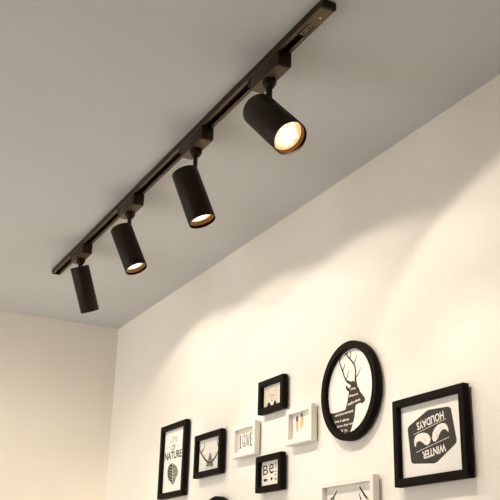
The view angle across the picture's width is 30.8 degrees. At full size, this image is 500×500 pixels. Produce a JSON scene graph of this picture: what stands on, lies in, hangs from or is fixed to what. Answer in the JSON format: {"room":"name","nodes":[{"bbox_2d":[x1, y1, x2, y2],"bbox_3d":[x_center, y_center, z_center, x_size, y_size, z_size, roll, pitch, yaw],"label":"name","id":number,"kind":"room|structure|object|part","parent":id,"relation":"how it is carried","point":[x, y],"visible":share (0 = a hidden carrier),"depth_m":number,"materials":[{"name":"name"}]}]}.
{"room":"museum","nodes":[
{"label":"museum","id":0,"kind":"room"},
{"bbox_2d":[0,311,117,499],"bbox_3d":[-2.514,1.340,3.148,4.320,3.000,0.120,12,-23,-25],"label":"wall","id":1,"kind":"structure","parent":0,"point":[57,377],"depth_m":4.20,"materials":[{"name":"paint"}]},
{"bbox_2d":[0,0,499,328],"bbox_3d":[-1.249,-0.862,1.339,4.200,0.100,5.400,12,-23,-25],"label":"ceiling","id":2,"kind":"structure","parent":0,"point":[95,94],"depth_m":2.42,"materials":[{"name":"paint"}]},
{"bbox_2d":[52,0,335,274],"bbox_3d":[-0.305,-0.219,2.806,0.036,0.021,2.048,12,-23,-25],"label":"ceiling track","id":3,"kind":"object","parent":2,"relation":"attached to","point":[323,9],"visible":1,"depth_m":2.39,"materials":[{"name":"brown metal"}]},
{"bbox_2d":[70,243,98,313],"bbox_3d":[-0.602,0.114,3.349,0.130,0.235,0.154,12,-23,-25],"label":"track spotlight","id":4,"kind":"object","parent":3,"relation":"attached to","point":[81,275],"visible":1,"depth_m":3.33,"materials":[{"name":"brown metal"}]},
{"bbox_3d":[-0.625,0.033,3.359,0.034,0.001,0.128,12,-23,-25],"label":"plate","id":5,"kind":"part","parent":4,"relation":"part of","materials":[{"name":"brown metal"}]},
{"bbox_2d":[111,193,146,274],"bbox_3d":[-0.390,-0.040,2.907,0.154,0.250,0.095,-15,-26,36],"label":"track spotlight","id":6,"kind":"object","parent":3,"relation":"attached to","point":[130,253],"visible":1,"depth_m":2.88,"materials":[{"name":"brown metal"}]},
{"bbox_3d":[-0.386,-0.123,2.931,0.034,0.001,0.128,12,-23,-25],"label":"plate","id":7,"kind":"part","parent":6,"relation":"part of","materials":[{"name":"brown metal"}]},
{"bbox_2d":[172,125,215,228],"bbox_3d":[-0.153,-0.188,2.475,0.152,0.267,0.098,-13,-25,33],"label":"track spotlight","id":8,"kind":"object","parent":3,"relation":"attached to","point":[199,213],"visible":1,"depth_m":2.45,"materials":[{"name":"brown metal"}]},
{"bbox_3d":[-0.151,-0.228,2.489,0.010,0.077,0.012,-2,-21,8],"label":"arm","id":9,"kind":"part","parent":8,"relation":"part of"},
{"bbox_3d":[-0.147,-0.278,2.505,0.034,0.001,0.128,12,-23,-25],"label":"plate","id":10,"kind":"part","parent":8,"relation":"part of","materials":[{"name":"brown metal"}]},
{"bbox_2d":[243,50,306,154],"bbox_3d":[0.052,-0.326,2.119,0.084,0.251,0.187,18,-26,-37],"label":"track spotlight","id":11,"kind":"object","parent":3,"relation":"attached to","point":[279,128],"visible":1,"depth_m":2.08,"materials":[{"name":"brown metal"}]},
{"bbox_3d":[0.045,-0.363,2.143,0.012,0.058,0.010,18,-26,-37],"label":"arm","id":12,"kind":"part","parent":11,"relation":"part of"},
{"bbox_3d":[0.048,-0.406,2.155,0.034,0.001,0.128,12,-23,-25],"label":"plate","id":13,"kind":"part","parent":11,"relation":"part of","materials":[{"name":"brown metal"}]},
{"bbox_2d":[105,74,499,499],"bbox_3d":[0.655,0.874,1.700,0.120,3.000,5.520,12,-23,-25],"label":"wall","id":14,"kind":"structure","parent":0,"point":[399,257],"depth_m":2.66,"materials":[{"name":"paint"}]},
{"bbox_2d":[157,419,189,499],"bbox_3d":[-0.295,0.816,3.521,0.026,0.283,0.246,12,-23,-25],"label":"picture frame","id":15,"kind":"object","parent":14,"relation":"attached to","point":[174,440],"visible":1,"depth_m":3.52,"materials":[{"name":"black wood"}]},
{"bbox_2d":[162,427,182,492],"bbox_3d":[-0.292,0.816,3.522,0.004,0.251,0.214,12,-23,-25],"label":"print","id":16,"kind":"object","parent":15,"relation":"attached to","point":[172,437],"depth_m":3.54,"materials":[{"name":"white paper"}]},
{"bbox_2d":[193,428,225,478],"bbox_3d":[-0.144,0.731,3.245,0.026,0.154,0.224,12,-23,-25],"label":"picture frame","id":17,"kind":"object","parent":14,"relation":"attached to","point":[209,447],"visible":1,"depth_m":3.24,"materials":[{"name":"black wood"}]},
{"bbox_2d":[199,436,217,471],"bbox_3d":[-0.141,0.731,3.246,0.004,0.124,0.194,12,-23,-25],"label":"print","id":18,"kind":"object","parent":17,"relation":"attached to","point":[208,445],"depth_m":3.26,"materials":[{"name":"white paper"}]},
{"bbox_2d":[210,496,227,499],"bbox_3d":[-0.112,0.978,3.073,0.026,0.276,0.276,12,-23,-25],"label":"picture frame","id":19,"kind":"object","parent":14,"relation":"attached to","point":[214,497],"visible":1,"depth_m":3.10,"materials":[{"name":"black wood"}]},
{"bbox_2d":[232,420,259,459],"bbox_3d":[-0.012,0.632,3.014,0.026,0.109,0.162,12,-23,-25],"label":"picture frame","id":20,"kind":"object","parent":14,"relation":"attached to","point":[246,436],"visible":1,"depth_m":3.01,"materials":[{"name":"white wood"}]},
{"bbox_2d":[238,427,251,452],"bbox_3d":[-0.009,0.633,3.016,0.004,0.085,0.138,12,-23,-25],"label":"print","id":21,"kind":"object","parent":20,"relation":"attached to","point":[244,433],"depth_m":3.02,"materials":[{"name":"white paper"}]},
{"bbox_2d":[255,451,285,493],"bbox_3d":[0.066,0.695,2.827,0.026,0.113,0.164,12,-23,-25],"label":"picture frame","id":22,"kind":"object","parent":14,"relation":"attached to","point":[270,471],"visible":1,"depth_m":2.82,"materials":[{"name":"black wood"}]},
{"bbox_2d":[261,459,277,485],"bbox_3d":[0.068,0.696,2.828,0.004,0.085,0.136,12,-23,-25],"label":"print","id":23,"kind":"object","parent":22,"relation":"attached to","point":[269,467],"depth_m":2.84,"materials":[{"name":"white paper"}]},
{"bbox_2d":[258,373,287,415],"bbox_3d":[0.075,0.465,2.908,0.026,0.108,0.164,12,-23,-25],"label":"picture frame","id":24,"kind":"object","parent":14,"relation":"attached to","point":[272,392],"visible":1,"depth_m":2.90,"materials":[{"name":"black wood"}]},
{"bbox_2d":[264,382,279,406],"bbox_3d":[0.077,0.466,2.909,0.004,0.080,0.137,12,-23,-25],"label":"print","id":25,"kind":"object","parent":24,"relation":"attached to","point":[271,389],"depth_m":2.92,"materials":[{"name":"white paper"}]},
{"bbox_2d":[286,403,316,446],"bbox_3d":[0.155,0.525,2.716,0.026,0.109,0.150,12,-23,-25],"label":"picture frame","id":26,"kind":"object","parent":14,"relation":"attached to","point":[301,421],"visible":1,"depth_m":2.71,"materials":[{"name":"white wood"}]},
{"bbox_2d":[292,411,307,438],"bbox_3d":[0.158,0.525,2.717,0.003,0.085,0.126,12,-23,-25],"label":"print","id":27,"kind":"object","parent":26,"relation":"attached to","point":[299,418],"depth_m":2.73,"materials":[{"name":"white paper"}]},
{"bbox_2d":[319,474,378,499],"bbox_3d":[0.264,0.714,2.409,0.026,0.206,0.262,12,-23,-25],"label":"picture frame","id":28,"kind":"object","parent":14,"relation":"attached to","point":[366,487],"visible":1,"depth_m":2.42,"materials":[{"name":"white wood"}]},
{"bbox_2d":[326,482,369,499],"bbox_3d":[0.266,0.714,2.410,0.003,0.183,0.238,12,-23,-25],"label":"print","id":29,"kind":"object","parent":28,"relation":"attached to","point":[334,490],"depth_m":2.44,"materials":[{"name":"white paper"}]},
{"bbox_2d":[321,340,381,440],"bbox_3d":[0.280,0.390,2.515,0.026,0.276,0.276,12,-23,-25],"label":"picture frame","id":30,"kind":"object","parent":14,"relation":"attached to","point":[351,390],"visible":1,"depth_m":2.51,"materials":[{"name":"black wood"}]},
{"bbox_2d":[328,348,371,432],"bbox_3d":[0.282,0.390,2.516,0.004,0.244,0.244,12,-23,-25],"label":"print","id":31,"kind":"object","parent":30,"relation":"attached to","point":[349,369],"depth_m":2.52,"materials":[{"name":"white paper"}]},
{"bbox_2d":[392,382,474,487],"bbox_3d":[0.434,0.448,2.171,0.026,0.214,0.274,12,-23,-25],"label":"picture frame","id":32,"kind":"object","parent":14,"relation":"attached to","point":[432,430],"visible":1,"depth_m":2.16,"materials":[{"name":"black wood"}]},
{"bbox_2d":[401,394,461,477],"bbox_3d":[0.437,0.449,2.172,0.004,0.185,0.244,12,-23,-25],"label":"print","id":33,"kind":"object","parent":32,"relation":"attached to","point":[431,424],"depth_m":2.17,"materials":[{"name":"white paper"}]}
]}

